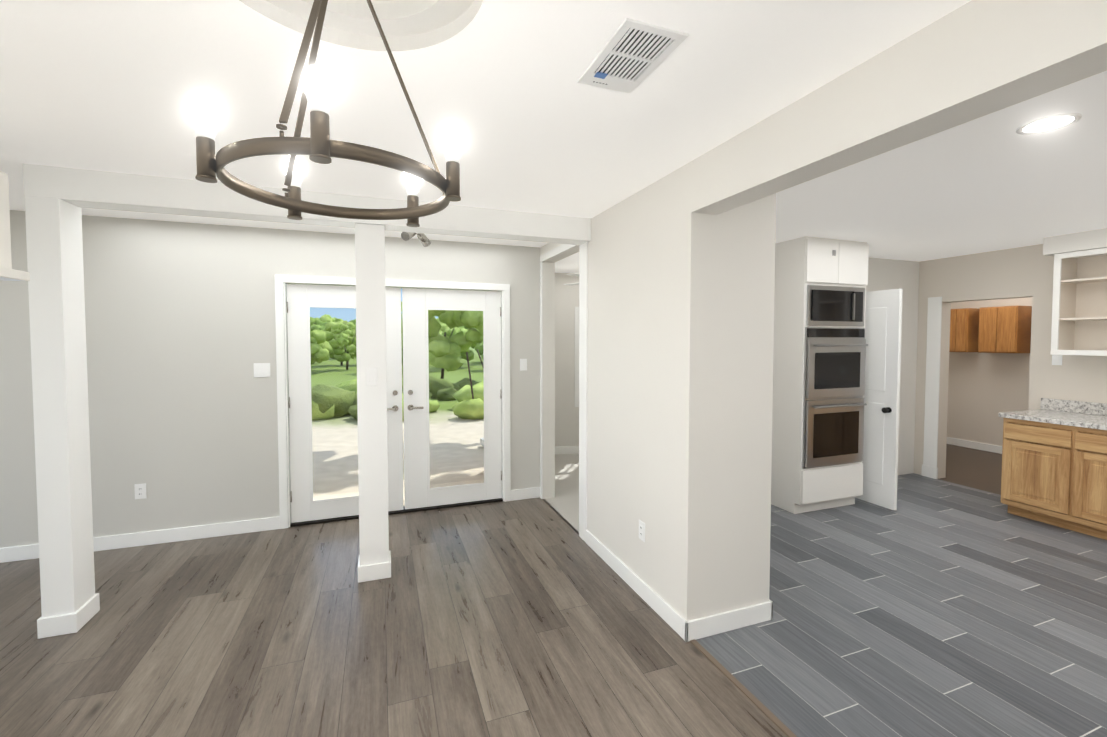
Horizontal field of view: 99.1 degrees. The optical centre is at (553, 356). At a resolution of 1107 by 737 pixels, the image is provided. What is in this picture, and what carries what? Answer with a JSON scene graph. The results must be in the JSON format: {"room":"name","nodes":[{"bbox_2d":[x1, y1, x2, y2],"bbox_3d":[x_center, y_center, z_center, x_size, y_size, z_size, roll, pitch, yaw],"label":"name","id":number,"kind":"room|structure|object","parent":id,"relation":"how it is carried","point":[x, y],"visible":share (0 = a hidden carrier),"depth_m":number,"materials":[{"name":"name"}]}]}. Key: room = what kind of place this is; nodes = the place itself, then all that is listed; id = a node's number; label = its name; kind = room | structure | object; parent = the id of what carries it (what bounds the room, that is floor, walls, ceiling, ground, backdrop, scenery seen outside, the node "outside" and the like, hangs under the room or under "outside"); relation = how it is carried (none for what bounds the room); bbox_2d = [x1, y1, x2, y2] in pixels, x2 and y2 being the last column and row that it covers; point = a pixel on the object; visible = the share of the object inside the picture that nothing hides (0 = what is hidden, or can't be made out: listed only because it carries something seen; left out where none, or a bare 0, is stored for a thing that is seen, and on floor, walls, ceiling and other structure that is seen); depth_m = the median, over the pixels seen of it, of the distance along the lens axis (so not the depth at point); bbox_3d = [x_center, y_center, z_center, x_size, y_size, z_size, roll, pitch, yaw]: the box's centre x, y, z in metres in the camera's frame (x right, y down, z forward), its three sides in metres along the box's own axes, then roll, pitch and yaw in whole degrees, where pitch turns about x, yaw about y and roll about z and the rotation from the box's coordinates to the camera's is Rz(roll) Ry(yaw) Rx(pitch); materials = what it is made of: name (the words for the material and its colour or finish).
{"room":"dining room","nodes":[
{"label":"dining room","id":0,"kind":"room"},
{"bbox_2d":[0,171,29,280],"bbox_3d":[-1.758,-0.482,0.376,0.230,0.442,3.400,-1,2,-20],"label":"wall","id":1,"kind":"structure","parent":0,"point":[8,272],"depth_m":1.95,"materials":[{"name":"grey paint"}]},
{"bbox_2d":[0,210,539,547],"bbox_3d":[-3.116,0.203,3.681,6.560,2.487,0.150,-1,2,-20],"label":"wall","id":2,"kind":"structure","parent":0,"point":[180,341],"depth_m":3.69,"materials":[{"name":"grey paint"}]},
{"bbox_2d":[134,483,146,498],"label":"outlet","id":3,"kind":"object","parent":2,"relation":"attached to","point":[140,489],"depth_m":3.61,"materials":[{"name":"white plastic"}]},
{"bbox_2d":[253,363,269,376],"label":"light switch","id":4,"kind":"object","parent":2,"relation":"attached to","point":[261,369],"depth_m":3.86,"materials":[{"name":"white plastic"}]},
{"bbox_2d":[286,284,402,522],"bbox_3d":[-1.799,0.397,4.122,0.911,2.024,0.102,-1,2,-20],"label":"french door","id":5,"kind":"structure","parent":2,"relation":"in","point":[302,299],"depth_m":4.04,"materials":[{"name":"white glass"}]},
{"bbox_2d":[274,275,510,528],"bbox_3d":[-1.379,0.367,4.316,1.984,2.112,0.168,-1,2,-20],"label":"door frame","id":6,"kind":"structure","parent":2,"relation":"attached to","point":[281,281],"depth_m":4.04,"materials":[{"name":"white wood"}]},
{"bbox_2d":[402,288,501,508],"bbox_3d":[-0.933,0.385,4.440,0.911,2.024,0.102,-1,2,-20],"label":"french door","id":7,"kind":"structure","parent":2,"relation":"in","point":[417,305],"depth_m":4.39,"materials":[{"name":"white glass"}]},
{"bbox_2d":[0,437,1002,641],"bbox_3d":[0.525,1.414,3.150,13.000,0.105,6.900,-1,2,-20],"label":"baseboard","id":8,"kind":"structure","parent":2,"relation":"attached to","point":[689,630],"depth_m":3.39,"materials":[{"name":"white wood"}]},
{"bbox_2d":[520,359,526,370],"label":"light switch","id":9,"kind":"object","parent":2,"relation":"attached to","point":[523,362],"depth_m":4.62,"materials":[{"name":"white plastic"}]},
{"bbox_2d":[0,497,787,736],"bbox_3d":[-2.251,1.588,1.214,6.450,0.100,5.470,-1,2,-20],"label":"floor","id":10,"kind":"structure","parent":0,"point":[536,617],"depth_m":2.44,"materials":[{"name":"brown wood"}]},
{"bbox_2d":[25,196,99,638],"bbox_3d":[-2.687,0.327,2.582,0.163,2.320,0.226,-1,2,-20],"label":"column","id":11,"kind":"structure","parent":10,"relation":"on","point":[70,600],"depth_m":2.51,"materials":[{"name":"white paint"}]},
{"bbox_2d":[355,223,390,582],"bbox_3d":[-1.207,0.306,3.147,0.206,2.320,0.191,-1,2,-20],"label":"column","id":12,"kind":"structure","parent":10,"relation":"on","point":[374,560],"depth_m":3.07,"materials":[{"name":"white paint"}]},
{"bbox_2d":[690,639,796,736],"bbox_3d":[1.201,1.546,1.197,0.030,0.026,2.760,-1,2,-20],"label":"trim","id":13,"kind":"structure","parent":10,"relation":"on","point":[774,719],"depth_m":2.11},
{"bbox_2d":[480,438,578,532],"bbox_3d":[1.287,1.400,6.346,3.766,0.100,4.030,-1,2,-20],"label":"floor","id":14,"kind":"structure","parent":0,"point":[564,503],"depth_m":4.98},
{"bbox_2d":[0,0,1106,272],"bbox_3d":[0.552,-1.074,3.202,13.150,0.100,7.450,-1,2,-20],"label":"ceiling","id":15,"kind":"structure","parent":0,"point":[104,84],"depth_m":1.84,"materials":[{"name":"white paint"}]},
{"bbox_2d":[23,163,590,244],"bbox_3d":[-1.255,-0.935,3.065,3.209,0.167,0.180,-1,2,-20],"label":"beam","id":16,"kind":"structure","parent":15,"relation":"attached to","point":[92,189],"depth_m":2.79,"materials":[{"name":"white paint"}]},
{"bbox_2d":[187,0,464,226],"bbox_3d":[-0.514,-0.714,1.124,0.573,0.665,0.562,-1,2,-20],"label":"chandelier","id":17,"kind":"object","parent":15,"relation":"hanging from","point":[318,95],"visible":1,"depth_m":1.00,"materials":[{"name":"brown metal"}]},
{"bbox_2d":[401,232,430,246],"bbox_3d":[-1.086,-0.966,3.731,0.090,0.151,0.316,1,2,22],"label":"spotlight fixture","id":18,"kind":"object","parent":15,"relation":"attached to","point":[425,241],"visible":0.67,"depth_m":3.76,"materials":[{"name":"silver metal"}]},
{"bbox_2d":[564,273,578,284],"bbox_3d":[0.668,-0.922,5.431,1.076,0.364,1.076,0,2,0],"label":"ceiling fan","id":19,"kind":"object","parent":15,"relation":"hanging from","point":[574,274],"visible":0.04,"depth_m":5.03,"materials":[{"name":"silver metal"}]},
{"bbox_2d":[578,18,688,93],"bbox_3d":[0.243,-0.957,1.526,0.210,0.009,0.350,-1,2,-20],"label":"ceiling vent","id":20,"kind":"object","parent":15,"relation":"in","point":[632,56],"visible":1,"depth_m":1.50,"materials":[{"name":"white metal"}]},
{"bbox_2d":[1016,113,1081,134],"bbox_3d":[2.073,-0.975,1.980,0.190,0.005,0.190,-1,2,-20],"label":"recessed light","id":21,"kind":"object","parent":15,"relation":"in","point":[1048,123],"visible":1,"depth_m":1.97,"materials":[{"name":"white"}]},
{"bbox_2d":[555,273,578,446],"bbox_3d":[0.751,0.129,5.703,2.136,2.487,2.461,-1,2,-20],"label":"wall","id":22,"kind":"structure","parent":0,"point":[566,409],"depth_m":6.48,"materials":[{"name":"beige paint"}]},
{"bbox_2d":[575,307,578,406],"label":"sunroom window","id":23,"kind":"structure","parent":22,"relation":"in","point":[576,356],"depth_m":6.50,"materials":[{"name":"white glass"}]},
{"bbox_2d":[540,0,1106,620],"bbox_3d":[0.719,0.221,3.189,0.553,2.487,6.920,-1,2,-20],"label":"wall","id":24,"kind":"structure","parent":0,"point":[681,348],"depth_m":2.51,"materials":[{"name":"beige paint"}]},
{"bbox_2d":[540,242,587,541],"bbox_3d":[0.064,0.229,4.153,0.012,2.400,1.120,-1,2,-20],"label":"door frame","id":25,"kind":"structure","parent":24,"relation":"attached to","point":[583,249],"depth_m":3.71,"materials":[{"name":"white wood"}]},
{"bbox_2d":[639,520,644,541],"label":"outlet","id":26,"kind":"object","parent":24,"relation":"attached to","point":[641,524],"depth_m":2.88,"materials":[{"name":"white plastic"}]},
{"bbox_2d":[866,257,918,474],"bbox_3d":[2.495,0.156,4.974,4.013,2.487,0.150,-1,2,-20],"label":"wall","id":27,"kind":"structure","parent":0,"point":[886,274],"depth_m":5.48,"materials":[{"name":"beige paint"}]},
{"bbox_2d":[855,289,902,509],"bbox_3d":[3.006,0.385,4.661,0.183,2.028,0.774,-1,2,-20],"label":"door leaf","id":28,"kind":"structure","parent":27,"relation":"in","point":[883,326],"depth_m":4.41,"materials":[{"name":"white wood"}]},
{"bbox_2d":[696,473,1106,736],"bbox_3d":[2.975,1.532,2.749,4.380,0.100,4.750,-1,2,-20],"label":"floor","id":29,"kind":"structure","parent":0,"point":[930,607],"depth_m":2.61,"materials":[{"name":"grey tile"}]},
{"bbox_2d":[771,236,868,513],"bbox_3d":[2.473,0.173,4.530,0.760,2.481,0.662,-1,2,-20],"label":"tall cabinet","id":30,"kind":"object","parent":29,"relation":"on","point":[819,356],"visible":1,"depth_m":4.28,"materials":[{"name":"wood"}]},
{"bbox_2d":[998,414,1057,524],"bbox_3d":[4.435,0.989,4.129,0.665,0.878,0.542,-1,2,-20],"label":"base cabinet","id":31,"kind":"object","parent":29,"relation":"on","point":[1054,462],"depth_m":4.08,"materials":[{"name":"brown wood"}]},
{"bbox_2d":[1054,422,1106,539],"bbox_3d":[4.565,1.002,3.776,0.665,0.878,0.479,-1,2,-20],"label":"base cabinet","id":32,"kind":"object","parent":29,"relation":"on","point":[1080,499],"depth_m":3.77,"materials":[{"name":"brown wood"}]},
{"bbox_2d":[1002,410,1106,429],"bbox_3d":[4.903,0.595,2.833,0.671,0.075,3.302,-1,2,-20],"label":"countertop","id":33,"kind":"structure","parent":32,"relation":"on","point":[1038,415],"depth_m":4.05,"materials":[{"name":"grey stone"}]},
{"bbox_2d":[939,444,1001,494],"bbox_3d":[5.498,1.428,5.566,2.300,0.100,3.200,-1,2,-20],"label":"floor","id":34,"kind":"structure","parent":0,"point":[975,468],"depth_m":5.79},
{"bbox_2d":[947,297,1032,445],"bbox_3d":[6.507,0.122,5.889,0.150,2.487,3.200,-1,2,-20],"label":"wall","id":35,"kind":"structure","parent":0,"point":[984,389],"depth_m":6.69,"materials":[{"name":"beige paint"}]},
{"bbox_2d":[949,309,952,351],"bbox_3d":[5.882,-0.380,6.869,0.326,0.620,0.135,-1,2,-20],"label":"upper cabinet","id":36,"kind":"object","parent":35,"relation":"attached to","point":[951,315],"depth_m":6.80,"materials":[{"name":"brown wood"}]},
{"bbox_2d":[953,308,976,351],"bbox_3d":[5.929,-0.376,6.743,0.326,0.620,0.135,-1,2,-20],"label":"upper cabinet","id":37,"kind":"object","parent":35,"relation":"attached to","point":[964,319],"depth_m":6.68,"materials":[{"name":"brown wood"}]},
{"bbox_2d":[977,307,996,352],"bbox_3d":[6.033,-0.365,6.459,0.326,0.620,0.210,-1,2,-20],"label":"upper cabinet","id":38,"kind":"object","parent":35,"relation":"attached to","point":[984,314],"depth_m":6.42,"materials":[{"name":"brown wood"}]},
{"bbox_2d":[993,306,1028,352],"bbox_3d":[6.106,-0.358,6.262,0.326,0.620,0.210,-1,2,-20],"label":"upper cabinet","id":39,"kind":"object","parent":35,"relation":"attached to","point":[1003,329],"depth_m":6.18,"materials":[{"name":"brown wood"}]},
{"bbox_2d":[1029,306,1031,352],"bbox_3d":[6.275,-0.341,5.800,0.326,0.620,0.475,-1,2,-20],"label":"upper cabinet","id":40,"kind":"object","parent":35,"relation":"attached to","point":[1030,307],"depth_m":6.21,"materials":[{"name":"brown wood"}]},
{"bbox_2d":[913,244,1106,478],"bbox_3d":[5.101,0.210,3.483,0.150,2.487,4.450,-1,2,-20],"label":"wall","id":41,"kind":"structure","parent":0,"point":[1023,272],"depth_m":4.74,"materials":[{"name":"beige paint"}]},
{"bbox_2d":[1052,355,1062,364],"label":"outlet","id":42,"kind":"object","parent":41,"relation":"attached to","point":[1056,359],"depth_m":4.38,"materials":[{"name":"white plastic"}]},
{"bbox_2d":[1038,398,1106,413],"bbox_3d":[5.208,0.501,2.942,0.020,0.104,3.302,-1,2,-20],"label":"backsplash","id":43,"kind":"structure","parent":41,"relation":"attached to","point":[1046,404],"depth_m":4.27,"materials":[{"name":"grey stone"}]},
{"bbox_2d":[1050,248,1106,355],"bbox_3d":[5.094,-0.408,2.764,0.335,0.884,3.109,-1,2,-20],"label":"upper cabinet","id":44,"kind":"object","parent":41,"relation":"attached to","point":[1079,314],"visible":1,"depth_m":4.16,"materials":[{"name":"white wood"}]},
{"bbox_2d":[1043,228,1106,255],"bbox_3d":[5.082,-0.931,2.768,0.350,0.153,3.200,-1,2,-20],"label":"soffit","id":45,"kind":"structure","parent":0,"point":[1079,241],"depth_m":4.01,"materials":[{"name":"white paint"}]},
{"label":"outside","id":46,"kind":"structure","parent":0,"visible":0},
{"bbox_2d":[311,347,483,505],"bbox_3d":[-29.312,-1.002,77.069,180.000,0.220,155.680,-1,2,-20],"label":"ground","id":47,"kind":"structure","parent":46,"point":[350,430],"depth_m":7.77,"materials":[{"name":"beige concrete"}]},
{"bbox_2d":[315,314,466,358],"bbox_3d":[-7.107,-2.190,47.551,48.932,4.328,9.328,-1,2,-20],"label":"tree","id":48,"kind":"object","parent":47,"relation":"on","point":[324,318],"depth_m":41.70,"materials":[{"name":"green plant"}]},
{"bbox_2d":[310,322,482,369],"bbox_3d":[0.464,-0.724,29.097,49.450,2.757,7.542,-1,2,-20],"label":"tree","id":49,"kind":"object","parent":47,"relation":"on","point":[319,352],"depth_m":25.98,"materials":[{"name":"green plant"}]},
{"bbox_2d":[310,317,482,364],"bbox_3d":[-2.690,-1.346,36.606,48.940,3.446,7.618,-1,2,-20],"label":"tree","id":50,"kind":"object","parent":47,"relation":"on","point":[328,325],"depth_m":33.06,"materials":[{"name":"green plant"}]},
{"bbox_2d":[311,349,483,420],"bbox_3d":[2.707,0.509,14.801,33.745,1.737,6.786,-1,2,-20],"label":"bushes","id":51,"kind":"object","parent":47,"relation":"on","point":[443,391],"depth_m":10.48,"materials":[{"name":"green plant"}]},
{"bbox_2d":[401,302,482,378],"bbox_3d":[-2.150,-0.834,16.558,6.314,3.885,5.013,-1,2,-20],"label":"tree","id":52,"kind":"object","parent":47,"relation":"on","point":[453,343],"depth_m":16.69,"materials":[{"name":"green plant"}]}
]}

